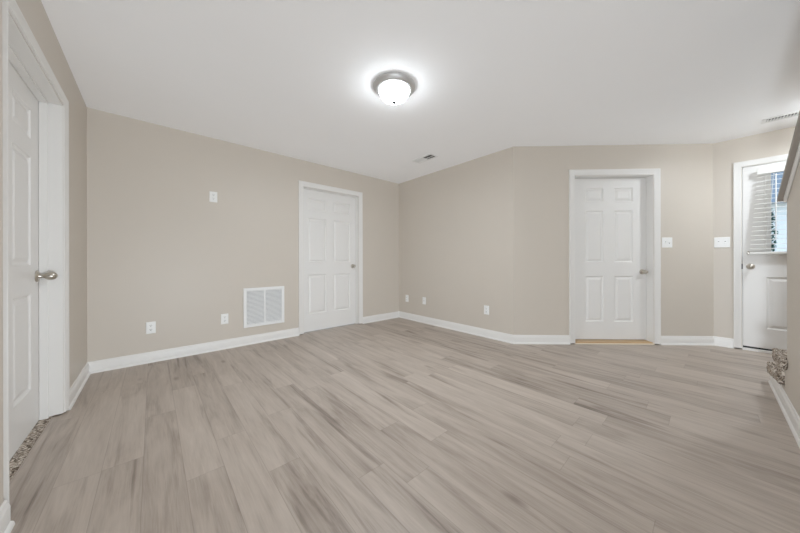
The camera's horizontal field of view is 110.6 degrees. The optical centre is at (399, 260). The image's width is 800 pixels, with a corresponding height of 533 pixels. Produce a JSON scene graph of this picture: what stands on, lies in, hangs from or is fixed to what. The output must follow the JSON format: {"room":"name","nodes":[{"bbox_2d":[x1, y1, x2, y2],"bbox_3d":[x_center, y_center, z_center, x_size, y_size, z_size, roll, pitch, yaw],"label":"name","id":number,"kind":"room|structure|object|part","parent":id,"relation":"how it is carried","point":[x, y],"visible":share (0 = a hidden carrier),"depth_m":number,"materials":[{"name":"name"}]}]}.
{"room":"empty living room","nodes":[
{"label":"empty living room","id":0,"kind":"room"},
{"bbox_2d":[8,0,86,416],"bbox_3d":[-1.538,-0.191,0.942,0.140,2.440,4.423,0,0,-42],"label":"wall","id":1,"kind":"structure","parent":0,"point":[34,13],"depth_m":2.13,"materials":[{"name":"beige paint"}]},
{"bbox_2d":[0,0,2,506],"bbox_3d":[-0.812,-0.192,0.251,0.022,2.440,2.145,0,0,-42],"label":"trim","id":2,"kind":"structure","parent":1,"relation":"attached to","point":[1,93],"depth_m":1.05,"materials":[{"name":"beige paint"}]},
{"bbox_2d":[0,500,14,532],"bbox_3d":[-0.796,0.974,0.271,0.024,0.108,2.157,0,0,-42],"label":"baseboard","id":3,"kind":"structure","parent":1,"relation":"attached to","point":[6,525],"depth_m":1.05,"materials":[{"name":"white paint"}]},
{"bbox_2d":[2,0,69,503],"bbox_3d":[-1.986,-0.036,1.459,0.158,2.132,1.085,0,0,-42],"label":"door","id":4,"kind":"structure","parent":1,"relation":"in","point":[35,120],"depth_m":1.67,"materials":[{"name":"white paint"}]},
{"bbox_3d":[-2.293,0.096,1.754,0.012,0.074,0.074,0,0,-42],"label":"knob","id":5,"kind":"part","parent":4,"relation":"part of","materials":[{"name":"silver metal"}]},
{"bbox_2d":[67,362,90,410],"bbox_3d":[-2.571,0.978,2.228,0.024,0.108,0.845,0,0,-42],"label":"baseboard","id":6,"kind":"structure","parent":1,"relation":"attached to","point":[76,388],"depth_m":2.18,"materials":[{"name":"white paint"}]},
{"bbox_2d":[87,107,398,361],"bbox_3d":[-1.488,-0.191,3.856,4.093,2.440,0.140,0,0,-42],"label":"wall","id":7,"kind":"structure","parent":0,"point":[158,250],"depth_m":3.04,"materials":[{"name":"beige paint"}]},
{"bbox_2d":[146,321,155,333],"bbox_3d":[-2.536,0.680,2.820,0.076,0.120,0.008,0,0,-42],"label":"outlet","id":8,"kind":"object","parent":7,"relation":"attached to","point":[150,326],"visible":1,"depth_m":2.82,"materials":[{"name":"white plastic"}]},
{"bbox_2d":[88,328,298,373],"bbox_3d":[-2.124,0.977,3.176,1.954,0.108,0.024,0,0,-42],"label":"baseboard","id":9,"kind":"structure","parent":7,"relation":"attached to","point":[103,365],"depth_m":2.99,"materials":[{"name":"white paint"}]},
{"bbox_2d":[209,191,216,202],"bbox_3d":[-2.139,-0.735,3.176,0.076,0.120,0.008,0,0,-42],"label":"outlet","id":10,"kind":"object","parent":7,"relation":"attached to","point":[212,195],"visible":1,"depth_m":3.17,"materials":[{"name":"white plastic"}]},
{"bbox_2d":[221,314,227,324],"bbox_3d":[-2.055,0.680,3.248,0.076,0.120,0.008,0,0,-42],"label":"outlet","id":11,"kind":"object","parent":7,"relation":"attached to","point":[224,317],"visible":1,"depth_m":3.24,"materials":[{"name":"white plastic"}]},
{"bbox_2d":[243,286,283,327],"bbox_3d":[-1.726,0.576,3.537,0.486,0.485,0.017,0,0,-42],"label":"air vent","id":12,"kind":"object","parent":7,"relation":"in","point":[262,306],"visible":1,"depth_m":3.52,"materials":[{"name":"white metal"}]},
{"bbox_2d":[298,180,362,334],"bbox_3d":[-1.053,-0.044,4.232,1.054,2.145,0.158,0,0,-42],"label":"door","id":13,"kind":"structure","parent":7,"relation":"in","point":[330,227],"depth_m":4.22,"materials":[{"name":"white paint"}]},
{"bbox_2d":[362,311,398,323],"bbox_3d":[-0.308,0.973,4.796,0.805,0.108,0.024,0,0,-42],"label":"baseboard","id":14,"kind":"structure","parent":7,"relation":"attached to","point":[374,318],"depth_m":4.77,"materials":[{"name":"white paint"}]},
{"bbox_2d":[10,317,799,532],"bbox_3d":[0.910,1.054,2.505,5.690,0.060,5.330,0,0,-42],"label":"floor","id":15,"kind":"structure","parent":0,"point":[395,425],"depth_m":1.56,"materials":[{"name":"beige laminate"}]},
{"bbox_2d":[9,417,51,480],"bbox_3d":[-2.020,1.038,1.426,0.120,0.024,0.963,0,0,-42],"label":"carpet","id":16,"kind":"object","parent":15,"relation":"on","point":[24,449],"visible":0.25,"depth_m":1.53,"materials":[{"name":"beige carpet"}]},
{"bbox_2d":[766,348,787,383],"bbox_3d":[2.775,0.486,1.331,1.842,1.068,1.085,0,0,-42],"label":"staircase","id":17,"kind":"structure","parent":15,"relation":"on","point":[777,370],"depth_m":2.01,"materials":[{"name":"carpet"}]},
{"bbox_2d":[41,0,799,183],"bbox_3d":[0.918,-1.466,2.423,5.840,0.100,5.510,0,0,-42],"label":"ceiling","id":18,"kind":"structure","parent":0,"point":[290,78],"depth_m":2.07,"materials":[{"name":"white paint"}]},
{"bbox_2d":[373,72,415,104],"bbox_3d":[-0.046,-1.339,2.239,0.344,0.148,0.344,0,0,-42],"label":"ceiling lamp","id":19,"kind":"object","parent":18,"relation":"attached to","point":[394,88],"visible":1,"depth_m":2.15,"materials":[{"name":"white glass"}]},
{"bbox_2d":[412,153,438,163],"bbox_3d":[0.343,-1.410,3.819,0.160,0.009,0.360,0,0,-42],"label":"ceiling vent","id":20,"kind":"object","parent":18,"relation":"in","point":[430,156],"visible":1,"depth_m":3.80,"materials":[{"name":"white metal"}]},
{"bbox_2d":[761,111,799,123],"bbox_3d":[3.818,-1.417,2.671,0.140,0.009,0.400,0,0,-42],"label":"ceiling vent","id":21,"kind":"object","parent":18,"relation":"in","point":[792,114],"visible":0.99,"depth_m":2.73,"materials":[{"name":"white metal"}]},
{"bbox_2d":[399,147,513,334],"bbox_3d":[0.701,-0.196,4.351,0.140,2.440,2.313,0,0,-41],"label":"wall","id":22,"kind":"structure","parent":0,"point":[456,249],"depth_m":4.01,"materials":[{"name":"beige paint"}]},
{"bbox_2d":[399,311,513,343],"bbox_3d":[0.691,0.971,4.241,0.025,0.108,2.184,0,0,-41],"label":"baseboard","id":23,"kind":"structure","parent":22,"relation":"attached to","point":[504,337],"depth_m":4.01,"materials":[{"name":"white paint"}]},
{"bbox_2d":[484,305,488,314],"bbox_3d":[1.158,0.657,3.713,0.008,0.120,0.076,0,0,-41],"label":"outlet","id":24,"kind":"object","parent":22,"relation":"attached to","point":[486,308],"visible":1,"depth_m":3.71,"materials":[{"name":"white plastic"}]},
{"bbox_2d":[513,144,713,344],"bbox_3d":[2.614,-0.200,3.463,2.412,2.440,0.140,0,0,2],"label":"wall","id":25,"kind":"structure","parent":0,"point":[540,173],"depth_m":3.40,"materials":[{"name":"beige paint"}]},
{"bbox_2d":[514,335,569,344],"bbox_3d":[1.740,0.968,3.409,0.686,0.108,0.024,0,0,2],"label":"baseboard","id":26,"kind":"structure","parent":25,"relation":"attached to","point":[518,339],"depth_m":3.41,"materials":[{"name":"white paint"}]},
{"bbox_2d":[569,168,660,344],"bbox_3d":[2.625,-0.051,3.464,1.083,2.142,0.178,0,0,2],"label":"door","id":27,"kind":"structure","parent":25,"relation":"in","point":[615,214],"depth_m":3.49,"materials":[{"name":"white paint"}]},
{"bbox_2d":[662,237,671,247],"bbox_3d":[3.250,-0.224,3.363,0.124,0.124,0.019,0,0,2],"label":"light switch","id":28,"kind":"object","parent":25,"relation":"attached to","point":[666,241],"visible":1,"depth_m":3.37,"materials":[{"name":"white plastic"}]},
{"bbox_2d":[660,336,714,345],"bbox_3d":[3.482,0.964,3.354,0.634,0.108,0.024,0,0,2],"label":"baseboard","id":29,"kind":"structure","parent":25,"relation":"attached to","point":[665,340],"depth_m":3.35,"materials":[{"name":"white paint"}]},
{"bbox_2d":[713,126,795,338],"bbox_3d":[4.354,-0.204,2.836,0.140,2.440,1.517,0,0,-42],"label":"wall","id":30,"kind":"structure","parent":0,"point":[777,142],"depth_m":3.27,"materials":[{"name":"beige paint"}]},
{"bbox_2d":[714,237,729,247],"bbox_3d":[3.833,-0.221,3.299,0.019,0.124,0.124,0,0,-42],"label":"light switch","id":31,"kind":"object","parent":30,"relation":"attached to","point":[719,242],"visible":1,"depth_m":3.30,"materials":[{"name":"white plastic"}]},
{"bbox_2d":[714,336,733,347],"bbox_3d":[3.842,0.964,3.290,0.024,0.108,0.155,0,0,-42],"label":"baseboard","id":32,"kind":"structure","parent":30,"relation":"attached to","point":[718,341],"depth_m":3.28,"materials":[{"name":"white paint"}]},
{"bbox_2d":[733,154,787,353],"bbox_3d":[4.273,-0.063,2.869,0.216,2.160,1.050,0,0,-42],"label":"door","id":33,"kind":"structure","parent":30,"relation":"in","point":[763,329],"depth_m":3.11,"materials":[{"name":"white paint"}]},
{"bbox_2d":[747,164,786,254],"bbox_3d":[4.192,-0.547,2.849,0.082,0.951,0.773,0,0,-42],"label":"window blind","id":34,"kind":"object","parent":33,"relation":"attached to","point":[773,169],"visible":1,"depth_m":3.00,"materials":[{"name":"white plastic"}]},
{"bbox_3d":[4.177,-0.090,2.873,0.050,0.026,0.693,0,0,-42],"label":"rail","id":35,"kind":"part","parent":34,"relation":"part of","materials":[{"name":"white plastic"}]},
{"bbox_3d":[4.039,-0.533,3.028,0.053,0.880,0.061,0,0,-42],"label":"ladder cord","id":36,"kind":"part","parent":34,"relation":"part of","materials":[{"name":"white fabric"}]},
{"bbox_3d":[4.244,-0.526,2.845,0.010,0.955,0.602,0,0,-42],"label":"glass frame","id":37,"kind":"part","parent":33,"relation":"part of","materials":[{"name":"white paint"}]},
{"bbox_2d":[781,160,799,416],"bbox_3d":[1.518,-0.197,0.815,4.250,2.440,0.115,0,0,-42],"label":"wall","id":38,"kind":"structure","parent":0,"point":[791,386],"depth_m":1.73,"materials":[{"name":"beige paint"}]},
{"bbox_2d":[768,375,799,447],"bbox_3d":[1.496,0.969,0.886,4.310,0.108,0.024,0,0,-42],"label":"baseboard","id":39,"kind":"structure","parent":38,"relation":"attached to","point":[790,414],"depth_m":1.80,"materials":[{"name":"white paint"}]},
{"bbox_2d":[777,112,799,201],"bbox_3d":[1.902,-0.913,1.159,2.125,1.006,0.186,0,0,-42],"label":"trim","id":40,"kind":"structure","parent":38,"relation":"attached to","point":[796,137],"depth_m":1.66,"materials":[{"name":"beige paint"}]},
{"label":"outside","id":41,"kind":"structure","parent":0,"visible":0},
{"bbox_3d":[21.023,1.230,25.447,54.750,0.200,70.000,0,0,-42],"label":"ground","id":42,"kind":"structure","parent":41,"visible":0},
{"bbox_2d":[771,208,777,251],"bbox_3d":[6.857,-0.012,5.236,0.358,2.346,0.370,0,0,-42],"label":"shrub","id":43,"kind":"object","parent":42,"relation":"on","point":[772,213],"visible":0.02,"depth_m":5.13,"materials":[{"name":"green plant"}]},
{"bbox_2d":[771,172,786,251],"bbox_3d":[19.823,-2.168,12.324,9.000,6.600,19.000,0,0,-42],"label":"house","id":44,"kind":"structure","parent":42,"relation":"on","point":[780,239],"depth_m":11.25,"materials":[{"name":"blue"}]}
]}

